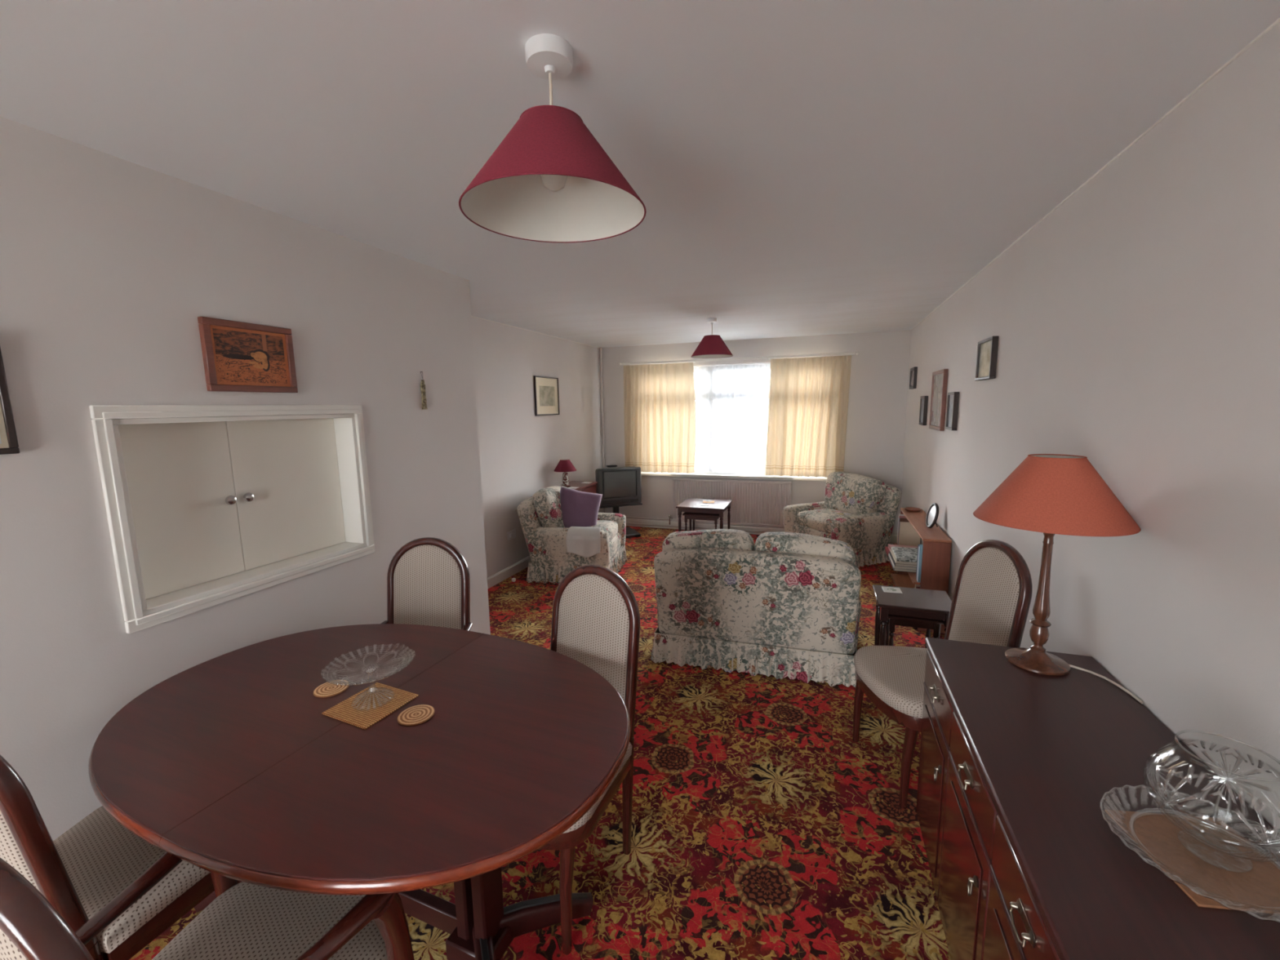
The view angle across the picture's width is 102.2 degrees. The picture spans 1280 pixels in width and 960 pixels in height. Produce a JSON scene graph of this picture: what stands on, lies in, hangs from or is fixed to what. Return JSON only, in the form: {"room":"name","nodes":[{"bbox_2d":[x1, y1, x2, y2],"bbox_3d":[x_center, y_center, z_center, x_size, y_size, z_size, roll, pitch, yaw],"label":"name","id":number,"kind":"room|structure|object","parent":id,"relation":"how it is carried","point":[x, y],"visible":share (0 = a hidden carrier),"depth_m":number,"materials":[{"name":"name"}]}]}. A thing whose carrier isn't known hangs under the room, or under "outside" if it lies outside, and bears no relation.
{"room":"living-dining room","nodes":[
{"label":"living-dining room","id":0,"kind":"room"},
{"bbox_2d":[0,116,490,840],"bbox_3d":[-2.016,0.345,0.753,0.140,2.400,5.576,2,9,19],"label":"wall","id":1,"kind":"structure","parent":0,"point":[109,264],"depth_m":1.67,"materials":[{"name":"paint"}]},
{"bbox_2d":[0,346,19,454],"bbox_3d":[-1.778,-0.198,1.137,0.022,0.325,0.520,2,9,19],"label":"picture frame","id":2,"kind":"object","parent":1,"relation":"attached to","point":[9,444],"visible":1,"depth_m":1.37,"materials":[{"name":"black wood"}]},
{"bbox_2d":[88,404,374,633],"bbox_3d":[-1.532,0.065,2.061,0.151,0.719,0.967,2,9,19],"label":"hatch","id":3,"kind":"object","parent":1,"relation":"attached to","point":[206,506],"visible":0.98,"depth_m":1.97,"materials":[{"name":"white paint"}]},
{"bbox_2d":[197,316,297,392],"bbox_3d":[-1.478,-0.465,1.966,0.024,0.256,0.325,2,9,19],"label":"picture frame","id":4,"kind":"object","parent":1,"relation":"attached to","point":[237,356],"visible":1,"depth_m":1.94,"materials":[{"name":"brown wood"}]},
{"bbox_2d":[209,324,290,386],"bbox_3d":[-1.477,-0.465,1.966,0.004,0.208,0.277,2,9,19],"label":"print","id":5,"kind":"object","parent":4,"relation":"attached to","point":[241,355],"depth_m":1.95,"materials":[{"name":"orange paper"}]},
{"bbox_2d":[420,371,427,409],"bbox_3d":[-1.181,-0.488,2.816,0.021,0.204,0.034,2,9,19],"label":"wall ornament","id":6,"kind":"object","parent":1,"relation":"attached to","point":[424,402],"visible":1,"depth_m":2.81,"materials":[{"name":"brown wood"}]},
{"bbox_2d":[471,316,604,577],"bbox_3d":[-1.163,-0.329,5.402,0.120,2.400,4.094,2,9,19],"label":"wall","id":7,"kind":"structure","parent":0,"point":[520,450],"depth_m":5.17,"materials":[{"name":"paint"}]},
{"bbox_2d":[487,555,531,589],"bbox_3d":[-1.105,0.822,5.471,0.016,0.100,3.704,2,9,19],"label":"baseboard","id":8,"kind":"structure","parent":7,"relation":"attached to","point":[501,575],"depth_m":4.98,"materials":[{"name":"white paint"}]},
{"bbox_2d":[506,528,515,540],"bbox_3d":[-1.242,0.534,5.030,0.030,0.086,0.146,2,9,19],"label":"wall socket","id":9,"kind":"object","parent":7,"relation":"attached to","point":[511,535],"visible":1,"depth_m":5.01,"materials":[{"name":"white plastic"}]},
{"bbox_2d":[471,315,599,348],"bbox_3d":[-1.147,-1.500,5.143,0.006,0.008,3.704,2,9,19],"label":"trim","id":10,"kind":"structure","parent":7,"relation":"attached to","point":[472,316],"depth_m":5.22,"materials":[{"name":"white paint"}]},
{"bbox_2d":[533,375,559,415],"bbox_3d":[-1.004,-0.907,5.584,0.022,0.410,0.500,2,9,19],"label":"picture frame","id":11,"kind":"object","parent":7,"relation":"attached to","point":[546,392],"visible":1,"depth_m":5.56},
{"bbox_2d":[539,385,555,405],"bbox_3d":[-1.001,-0.907,5.583,0.002,0.212,0.322,2,9,19],"label":"print","id":12,"kind":"object","parent":11,"relation":"attached to","point":[547,393],"depth_m":5.58},
{"bbox_2d":[600,346,605,512],"bbox_3d":[-0.501,-0.566,6.998,0.028,2.400,0.028,2,9,19],"label":"pipe","id":13,"kind":"object","parent":7,"relation":"attached to","point":[601,359],"visible":0.66,"depth_m":6.93,"materials":[{"name":"white metal"}]},
{"bbox_2d":[128,525,951,959],"bbox_3d":[-0.240,1.336,2.398,3.950,0.080,9.550,2,9,19],"label":"floor","id":14,"kind":"structure","parent":0,"point":[762,830],"depth_m":1.98,"materials":[{"name":"carpet"}]},
{"bbox_2d":[0,754,214,959],"bbox_3d":[-1.384,0.942,1.345,0.522,1.034,0.567,0,8,9],"label":"dining chair","id":15,"kind":"object","parent":14,"relation":"on","point":[79,872],"visible":0.47,"depth_m":1.24,"materials":[{"name":"fabric"}]},
{"bbox_2d":[0,852,414,959],"bbox_3d":[-0.830,0.979,1.020,0.600,1.034,0.572,2,9,19],"label":"chair","id":16,"kind":"object","parent":14,"relation":"on","point":[245,921],"visible":0.71,"depth_m":1.10,"materials":[{"name":"fabric"}]},
{"bbox_2d":[88,623,631,959],"bbox_3d":[-0.803,1.031,1.611,1.604,0.717,1.053,2,9,22],"label":"dining table","id":17,"kind":"object","parent":14,"relation":"on","point":[231,765],"visible":0.96,"depth_m":1.34,"materials":[{"name":"brown wood"}]},
{"bbox_2d":[313,680,349,697],"bbox_3d":[-0.983,0.664,1.645,0.100,0.005,0.100,2,9,19],"label":"coaster","id":18,"kind":"object","parent":17,"relation":"on","point":[325,690],"visible":0.89,"depth_m":1.64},
{"bbox_2d":[321,682,418,729],"bbox_3d":[-0.807,0.674,1.554,0.186,0.005,0.186,3,9,25],"label":"place mat","id":19,"kind":"object","parent":17,"relation":"on","point":[373,708],"visible":1,"depth_m":1.54,"materials":[{"name":"brown wicker"}]},
{"bbox_2d":[320,658,413,708],"bbox_3d":[-0.812,0.608,1.562,0.245,0.124,0.245,6,11,41],"label":"glass bowl","id":20,"kind":"object","parent":19,"relation":"on","point":[404,666],"visible":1,"depth_m":1.50,"materials":[{"name":"clear glass"}]},
{"bbox_2d":[397,704,435,725],"bbox_3d":[-0.648,0.680,1.495,0.100,0.005,0.100,2,9,19],"label":"coaster","id":21,"kind":"object","parent":17,"relation":"on","point":[416,714],"visible":1,"depth_m":1.49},
{"bbox_2d":[381,537,472,631],"bbox_3d":[-0.994,0.814,2.201,0.600,1.034,0.572,0,8,5],"label":"chair","id":22,"kind":"object","parent":14,"relation":"on","point":[428,578],"visible":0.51,"depth_m":2.37,"materials":[{"name":"fabric"}]},
{"bbox_2d":[515,486,627,584],"bbox_3d":[-0.643,0.484,5.136,0.903,0.841,0.911,1,8,10],"label":"armchair","id":23,"kind":"object","parent":14,"relation":"on","point":[540,515],"visible":0.82,"depth_m":4.79,"materials":[{"name":"fabric"}]},
{"bbox_2d":[532,486,568,528],"bbox_3d":[-0.827,0.269,5.139,0.274,0.410,0.716,1,8,10],"label":"cushion","id":24,"kind":"object","parent":23,"relation":"on","point":[546,502],"depth_m":4.82,"materials":[{"name":"multicoloured fabric"}]},
{"bbox_2d":[560,486,602,528],"bbox_3d":[-0.603,0.294,5.045,0.506,0.471,0.192,-3,8,-14],"label":"cushion","id":25,"kind":"object","parent":23,"relation":"on","point":[579,508],"visible":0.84,"depth_m":4.99,"materials":[{"name":"fabric"}]},
{"bbox_2d":[565,526,603,557],"bbox_3d":[-0.496,0.561,4.744,0.324,0.256,0.197,1,8,10],"label":"cover","id":26,"kind":"object","parent":23,"relation":"on","point":[583,541],"visible":0.97,"depth_m":4.66,"materials":[{"name":"white fabric"}]},
{"bbox_2d":[566,520,617,542],"bbox_3d":[-0.522,0.526,5.119,0.546,0.191,0.557,1,8,10],"label":"seat cushion","id":27,"kind":"object","parent":23,"relation":"on","point":[611,526],"depth_m":5.11,"materials":[{"name":"multicoloured fabric"}]},
{"bbox_2d":[554,480,598,493],"bbox_3d":[-0.751,0.424,5.943,0.346,0.745,0.600,2,9,19],"label":"chest","id":28,"kind":"object","parent":14,"relation":"on","point":[586,487],"visible":0.05,"depth_m":5.93,"materials":[{"name":"red wood"}]},
{"bbox_2d":[554,458,576,487],"bbox_3d":[-0.829,-0.075,5.730,0.250,0.305,0.250,2,9,19],"label":"table lamp","id":29,"kind":"object","parent":28,"relation":"on","point":[565,465],"visible":0.98,"depth_m":5.66,"materials":[{"name":"red fabric"}]},
{"bbox_2d":[539,564,639,955],"bbox_3d":[-0.290,0.864,1.772,0.522,1.034,0.567,4,9,31],"label":"dining chair","id":30,"kind":"object","parent":14,"relation":"on","point":[596,615],"visible":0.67,"depth_m":1.86,"materials":[{"name":"fabric"}]},
{"bbox_2d":[599,502,642,538],"bbox_3d":[-0.302,0.494,6.533,0.580,0.425,0.400,-4,9,-20],"label":"stand","id":31,"kind":"object","parent":14,"relation":"on","point":[630,532],"visible":0.24,"depth_m":6.44,"materials":[{"name":"black plastic"}]},
{"bbox_2d":[595,466,641,506],"bbox_3d":[-0.312,0.057,6.480,0.554,0.455,0.441,-4,9,-20],"label":"television","id":32,"kind":"object","parent":31,"relation":"on","point":[620,486],"visible":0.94,"depth_m":6.28,"materials":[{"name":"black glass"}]},
{"bbox_2d":[606,462,617,467],"bbox_3d":[-0.351,-0.183,6.418,0.130,0.050,0.060,-4,9,-20],"label":"tv aerial","id":33,"kind":"object","parent":32,"relation":"on","point":[612,465],"visible":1,"depth_m":6.40,"materials":[{"name":"black plastic"}]},
{"bbox_2d":[599,502,642,508],"bbox_3d":[-0.305,0.294,6.505,0.580,0.020,0.380,-4,9,-20],"label":"shelf","id":34,"kind":"object","parent":31,"relation":"attached to","point":[640,504],"depth_m":6.33,"materials":[{"name":"black plastic"}]},
{"bbox_2d":[682,511,723,530],"bbox_3d":[0.747,0.562,5.994,0.410,0.410,0.440,2,9,19],"label":"table","id":35,"kind":"object","parent":14,"relation":"on","point":[695,516],"visible":0.54,"depth_m":5.80,"materials":[{"name":"brown wood"}]},
{"bbox_2d":[675,497,732,530],"bbox_3d":[0.758,0.513,6.020,0.545,0.498,0.580,2,9,19],"label":"table","id":36,"kind":"object","parent":14,"relation":"on","point":[690,504],"visible":0.72,"depth_m":5.84,"materials":[{"name":"brown wood"}]},
{"bbox_2d":[650,528,861,687],"bbox_3d":[0.780,0.700,3.465,1.280,0.839,0.928,2,8,17],"label":"sofa","id":37,"kind":"object","parent":14,"relation":"on","point":[784,605],"visible":0.99,"depth_m":3.06,"materials":[{"name":"beige fabric"}]},
{"bbox_2d":[662,528,754,551],"bbox_3d":[0.439,0.508,3.315,0.582,0.406,0.242,2,8,17],"label":"cushion","id":38,"kind":"object","parent":37,"relation":"on","point":[725,539],"depth_m":3.19,"materials":[{"name":"fabric"}]},
{"bbox_2d":[754,531,855,564],"bbox_3d":[0.994,0.524,3.149,0.581,0.408,0.240,2,8,17],"label":"cushion","id":39,"kind":"object","parent":37,"relation":"on","point":[773,541],"depth_m":3.04,"materials":[{"name":"fabric"}]},
{"bbox_2d":[782,471,902,567],"bbox_3d":[2.127,0.374,5.512,0.865,0.866,0.910,-4,9,-22],"label":"armchair","id":40,"kind":"object","parent":14,"relation":"on","point":[859,511],"visible":0.8,"depth_m":5.25,"materials":[{"name":"multicoloured fabric"}]},
{"bbox_2d":[796,508,854,533],"bbox_3d":[2.023,0.433,5.477,0.528,0.191,0.556,-4,9,-22],"label":"seat cushion","id":41,"kind":"object","parent":40,"relation":"on","point":[809,521],"depth_m":5.41,"materials":[{"name":"multicoloured fabric"}]},
{"bbox_2d":[824,471,885,515],"bbox_3d":[2.282,0.149,5.545,0.263,0.435,0.718,-4,9,-22],"label":"cushion","id":42,"kind":"object","parent":40,"relation":"on","point":[847,492],"depth_m":5.40,"materials":[{"name":"multicoloured fabric"}]},
{"bbox_2d":[872,584,951,645],"bbox_3d":[1.581,0.926,3.020,0.400,0.500,0.340,2,9,19],"label":"table","id":43,"kind":"object","parent":14,"relation":"on","point":[913,602],"visible":0.69,"depth_m":2.92,"materials":[{"name":"brown wood"}]},
{"bbox_2d":[881,586,902,593],"bbox_3d":[1.513,0.660,3.102,0.100,0.004,0.090,1,8,16],"label":"coaster","id":44,"kind":"object","parent":43,"relation":"on","point":[888,589],"visible":1,"depth_m":3.10,"materials":[{"name":"white paper"}]},
{"bbox_2d":[885,614,944,648],"bbox_3d":[1.585,0.964,3.035,0.290,0.420,0.260,2,9,19],"label":"table","id":45,"kind":"object","parent":14,"relation":"on","point":[893,620],"visible":0.46,"depth_m":2.92,"materials":[{"name":"brown wood"}]},
{"bbox_2d":[890,507,951,633],"bbox_3d":[2.224,0.666,4.152,0.225,0.675,1.140,2,9,19],"label":"bookcase","id":46,"kind":"object","parent":14,"relation":"on","point":[936,545],"visible":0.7,"depth_m":3.62,"materials":[{"name":"brown wood"}]},
{"bbox_2d":[884,546,889,556],"bbox_3d":[2.236,0.610,4.338,0.301,0.030,0.210,2,9,19],"label":"book","id":47,"kind":"object","parent":46,"relation":"on","point":[886,549],"visible":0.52,"depth_m":4.38,"materials":[{"name":"red paper"}]},
{"bbox_2d":[897,515,906,544],"bbox_3d":[2.400,0.453,4.612,0.166,0.260,0.020,2,9,19],"label":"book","id":48,"kind":"object","parent":46,"relation":"on","point":[902,517],"visible":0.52,"depth_m":4.61,"materials":[{"name":"paper"}]},
{"bbox_2d":[888,555,915,573],"bbox_3d":[2.128,0.660,4.035,0.301,0.020,0.360,2,9,19],"label":"book","id":49,"kind":"object","parent":46,"relation":"on","point":[894,569],"visible":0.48,"depth_m":3.90,"materials":[{"name":"beige paper"}]},
{"bbox_2d":[888,553,916,569],"bbox_3d":[2.126,0.641,4.027,0.301,0.018,0.350,2,9,19],"label":"book","id":50,"kind":"object","parent":49,"relation":"on","point":[889,555],"visible":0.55,"depth_m":3.90,"materials":[{"name":"beige paper"}]},
{"bbox_2d":[888,551,916,567],"bbox_3d":[2.128,0.622,4.024,0.296,0.020,0.350,2,9,19],"label":"book","id":51,"kind":"object","parent":50,"relation":"on","point":[890,553],"visible":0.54,"depth_m":3.90,"materials":[{"name":"beige paper"}]},
{"bbox_2d":[890,549,916,564],"bbox_3d":[2.129,0.604,4.016,0.291,0.018,0.340,2,9,19],"label":"book","id":52,"kind":"object","parent":51,"relation":"on","point":[895,561],"visible":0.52,"depth_m":3.89,"materials":[{"name":"beige paper"}]},
{"bbox_2d":[890,546,917,562],"bbox_3d":[2.127,0.581,4.008,0.290,0.028,0.330,2,9,19],"label":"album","id":53,"kind":"object","parent":52,"relation":"on","point":[900,553],"visible":0.62,"depth_m":3.99,"materials":[{"name":"white paper"}]},
{"bbox_2d":[897,517,909,544],"bbox_3d":[2.384,0.464,4.566,0.166,0.250,0.024,2,9,19],"label":"book","id":54,"kind":"object","parent":46,"relation":"on","point":[901,519],"visible":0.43,"depth_m":4.56,"materials":[{"name":"brown paper"}]},
{"bbox_2d":[898,521,920,546],"bbox_3d":[2.376,0.482,4.547,0.166,0.220,0.018,2,9,19],"label":"book","id":55,"kind":"object","parent":46,"relation":"on","point":[908,535],"visible":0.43,"depth_m":4.54,"materials":[{"name":"beige paper"}]},
{"bbox_2d":[904,506,920,511],"bbox_3d":[2.392,0.260,4.525,0.128,0.018,0.128,2,9,19],"label":"wooden dish","id":56,"kind":"object","parent":46,"relation":"on","point":[908,508],"visible":1,"depth_m":4.53,"materials":[{"name":"brown wood"}]},
{"bbox_2d":[915,544,919,579],"bbox_3d":[2.066,0.592,3.670,0.166,0.260,0.022,2,9,19],"label":"book","id":57,"kind":"object","parent":46,"relation":"on","point":[918,544],"visible":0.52,"depth_m":3.70,"materials":[{"name":"paper"}]},
{"bbox_2d":[916,546,919,581],"bbox_3d":[2.059,0.600,3.650,0.166,0.250,0.020,2,9,19],"label":"book","id":58,"kind":"object","parent":46,"relation":"on","point":[918,547],"visible":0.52,"depth_m":3.68,"materials":[{"name":"paper"}]},
{"bbox_2d":[917,544,922,582],"bbox_3d":[2.050,0.593,3.626,0.166,0.270,0.026,2,9,19],"label":"book","id":59,"kind":"object","parent":46,"relation":"on","point":[920,556],"visible":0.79,"depth_m":3.64,"materials":[{"name":"blue paper"}]},
{"bbox_2d":[925,502,938,528],"bbox_3d":[2.217,0.270,3.900,0.075,0.194,0.138,0,8,3],"label":"oval frame","id":60,"kind":"object","parent":46,"relation":"on","point":[932,514],"visible":1,"depth_m":3.89,"materials":[{"name":"silver metal"}]},
{"bbox_2d":[852,539,1032,808],"bbox_3d":[1.261,0.774,2.229,0.567,1.034,0.522,-1,8,-2],"label":"dining chair","id":61,"kind":"object","parent":14,"relation":"on","point":[992,597],"visible":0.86,"depth_m":2.16,"materials":[{"name":"fabric"}]},
{"bbox_2d":[915,637,1279,959],"bbox_3d":[1.007,1.074,1.100,0.515,0.765,1.645,2,9,19],"label":"sideboard","id":62,"kind":"object","parent":14,"relation":"on","point":[1017,765],"visible":1,"depth_m":1.17,"materials":[{"name":"brown wood"}]},
{"bbox_2d":[973,453,1143,703],"bbox_3d":[1.293,0.262,1.642,0.410,0.680,0.410,2,9,22],"label":"table lamp","id":63,"kind":"object","parent":62,"relation":"on","point":[1051,495],"visible":1,"depth_m":1.53,"materials":[{"name":"orange fabric"}]},
{"bbox_2d":[1104,808,1279,913],"bbox_3d":[1.059,0.704,0.960,0.210,0.005,0.210,0,8,7],"label":"mat","id":64,"kind":"object","parent":62,"relation":"on","point":[1259,884],"visible":0.93,"depth_m":0.95,"materials":[{"name":"brown wicker"}]},
{"bbox_2d":[1100,784,1279,923],"bbox_3d":[1.053,0.686,0.955,0.304,0.030,0.304,2,9,19],"label":"glass plate","id":65,"kind":"object","parent":64,"relation":"on","point":[1274,913],"visible":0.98,"depth_m":0.93,"materials":[{"name":"clear glass"}]},
{"bbox_2d":[1142,729,1279,872],"bbox_3d":[1.070,0.594,0.951,0.208,0.201,0.208,3,9,26],"label":"glass bowl","id":66,"kind":"object","parent":65,"relation":"on","point":[1175,742],"visible":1,"depth_m":0.96,"materials":[{"name":"clear glass"}]},
{"bbox_2d":[0,0,1279,347],"bbox_3d":[-0.279,-1.129,2.048,3.950,0.100,9.550,2,9,19],"label":"ceiling","id":67,"kind":"structure","parent":0,"point":[797,167],"depth_m":1.40,"materials":[{"name":"paint"}]},
{"bbox_2d":[458,33,646,243],"bbox_3d":[-0.199,-0.782,1.167,0.420,0.342,0.420,2,9,19],"label":"pendant lamp","id":68,"kind":"object","parent":67,"relation":"hanging from","point":[549,180],"visible":1,"depth_m":1.17,"materials":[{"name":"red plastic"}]},
{"bbox_2d":[691,317,733,358],"bbox_3d":[0.660,-1.304,4.731,0.384,0.337,0.384,2,9,19],"label":"pendant lamp","id":69,"kind":"object","parent":67,"relation":"hanging from","point":[711,346],"visible":1,"depth_m":4.65,"materials":[{"name":"red fabric"}]},
{"bbox_2d":[601,329,911,534],"bbox_3d":[1.277,-0.531,6.555,3.710,2.400,0.270,2,9,19],"label":"wall","id":70,"kind":"structure","parent":0,"point":[874,447],"depth_m":6.00,"materials":[{"name":"paint"}]},
{"bbox_2d":[626,516,766,533],"bbox_3d":[1.088,0.596,6.608,3.270,0.109,0.021,2,9,19],"label":"pipe","id":71,"kind":"object","parent":70,"relation":"attached to","point":[626,517],"visible":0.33,"depth_m":6.87,"materials":[{"name":"grey metal"}]},
{"bbox_2d":[668,477,791,527],"bbox_3d":[1.100,0.305,6.520,1.548,0.620,0.063,2,9,19],"label":"radiator","id":72,"kind":"object","parent":70,"relation":"attached to","point":[754,503],"visible":0.81,"depth_m":6.43,"materials":[{"name":"metal"}]},
{"bbox_2d":[670,473,792,478],"bbox_3d":[1.119,-0.052,6.446,1.515,0.017,0.079,2,9,19],"label":"shelf","id":73,"kind":"object","parent":72,"relation":"on","point":[683,474],"visible":1,"depth_m":6.40,"materials":[{"name":"white paint"}]},
{"bbox_2d":[619,351,858,481],"bbox_3d":[1.138,-0.762,6.454,2.876,1.479,0.268,2,9,19],"label":"window","id":74,"kind":"structure","parent":70,"relation":"in","point":[823,479],"depth_m":6.38,"materials":[{"name":"white plastic"}]},
{"bbox_2d":[623,362,696,473],"bbox_3d":[0.245,-0.784,6.632,0.966,1.381,0.091,2,9,19],"label":"curtain","id":75,"kind":"object","parent":74,"relation":"hanging from","point":[660,410],"visible":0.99,"depth_m":6.62,"materials":[{"name":"beige fabric"}]},
{"bbox_2d":[693,365,734,471],"bbox_3d":[0.595,-0.776,6.666,1.235,1.325,0.041,2,9,19],"label":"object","id":76,"kind":"structure","parent":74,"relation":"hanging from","point":[714,386],"depth_m":6.54,"materials":[{"name":"white glass"}]},
{"bbox_2d":[733,364,770,473],"bbox_3d":[1.722,-0.736,6.254,1.145,1.325,0.041,2,9,19],"label":"curtain","id":77,"kind":"object","parent":74,"relation":"hanging from","point":[752,382],"visible":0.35,"depth_m":6.37,"materials":[{"name":"white fabric"}]},
{"bbox_2d":[764,355,851,477],"bbox_3d":[1.943,-0.727,6.039,0.935,1.381,0.095,2,9,19],"label":"curtain","id":78,"kind":"object","parent":74,"relation":"hanging from","point":[809,397],"visible":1,"depth_m":6.03,"materials":[{"name":"beige fabric"}]},
{"bbox_2d":[625,518,897,542],"bbox_3d":[1.248,0.627,6.583,3.710,0.100,0.016,2,9,19],"label":"baseboard","id":79,"kind":"structure","parent":70,"relation":"attached to","point":[894,537],"depth_m":6.72,"materials":[{"name":"white paint"}]},
{"bbox_2d":[888,544,917,551],"bbox_3d":[2.243,0.584,4.326,0.281,0.024,0.190,2,9,19],"label":"book","id":80,"kind":"object","parent":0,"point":[889,545],"visible":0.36,"depth_m":4.38,"materials":[{"name":"paper"}]},
{"bbox_2d":[901,22,1279,832],"bbox_3d":[1.547,0.169,1.592,0.120,2.400,9.550,2,9,19],"label":"wall","id":81,"kind":"structure","parent":0,"point":[1136,324],"depth_m":1.43,"materials":[{"name":"paint"}]},
{"bbox_2d":[909,366,917,389],"bbox_3d":[2.805,-1.044,5.300,0.030,0.215,0.260,2,9,19],"label":"picture frame","id":82,"kind":"object","parent":81,"relation":"attached to","point":[913,371],"visible":1,"depth_m":5.20,"materials":[{"name":"black wood"}]},
{"bbox_2d":[911,370,913,386],"bbox_3d":[2.804,-1.044,5.300,0.004,0.163,0.208,2,9,19],"label":"print","id":83,"kind":"object","parent":82,"relation":"attached to","point":[912,371],"depth_m":5.34},
{"bbox_2d":[919,395,928,425],"bbox_3d":[2.583,-0.633,4.705,0.030,0.262,0.210,2,9,19],"label":"picture frame","id":84,"kind":"object","parent":81,"relation":"attached to","point":[923,399],"visible":1,"depth_m":4.63,"materials":[{"name":"black wood"}]},
{"bbox_2d":[920,398,924,422],"bbox_3d":[2.582,-0.633,4.706,0.004,0.218,0.166,2,9,19],"label":"print","id":85,"kind":"object","parent":84,"relation":"attached to","point":[922,399],"depth_m":4.73},
{"bbox_2d":[928,368,948,431],"bbox_3d":[2.378,-0.635,4.119,0.030,0.465,0.440,2,9,19],"label":"picture frame","id":86,"kind":"object","parent":81,"relation":"attached to","point":[940,378],"visible":1,"depth_m":4.07,"materials":[{"name":"brown wood"}]},
{"bbox_2d":[931,373,942,426],"bbox_3d":[2.377,-0.635,4.119,0.004,0.409,0.384,2,9,19],"label":"print","id":87,"kind":"object","parent":86,"relation":"attached to","point":[937,379],"depth_m":4.15},
{"bbox_2d":[945,391,959,430],"bbox_3d":[2.210,-0.488,3.654,0.032,0.265,0.200,2,9,19],"label":"picture frame","id":88,"kind":"object","parent":81,"relation":"attached to","point":[953,400],"visible":1,"depth_m":3.59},
{"bbox_2d":[947,394,953,427],"bbox_3d":[2.208,-0.488,3.655,0.004,0.229,0.164,2,9,19],"label":"print","id":89,"kind":"object","parent":88,"relation":"attached to","point":[950,397],"depth_m":3.68},
{"bbox_2d":[974,335,999,380],"bbox_3d":[1.963,-0.683,2.925,0.030,0.225,0.285,2,9,19],"label":"picture frame","id":90,"kind":"object","parent":81,"relation":"attached to","point":[987,348],"visible":1,"depth_m":2.89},
{"bbox_2d":[977,340,991,377],"bbox_3d":[1.962,-0.683,2.926,0.004,0.193,0.253,2,9,19],"label":"print","id":91,"kind":"object","parent":90,"relation":"attached to","point":[984,347],"depth_m":2.94},
{"bbox_2d":[910,17,1279,330],"bbox_3d":[1.457,-1.013,1.412,0.006,0.006,9.080,2,9,19],"label":"trim","id":92,"kind":"structure","parent":81,"relation":"attached to","point":[1277,20],"depth_m":1.50,"materials":[{"name":"white paint"}]},
{"label":"outside","id":93,"kind":"structure","parent":0,"visible":0},
{"bbox_2d":[733,420,734,453],"bbox_3d":[11.085,-2.757,31.431,60.000,0.200,53.220,2,9,19],"label":"ground","id":94,"kind":"structure","parent":93,"point":[734,420],"depth_m":29.17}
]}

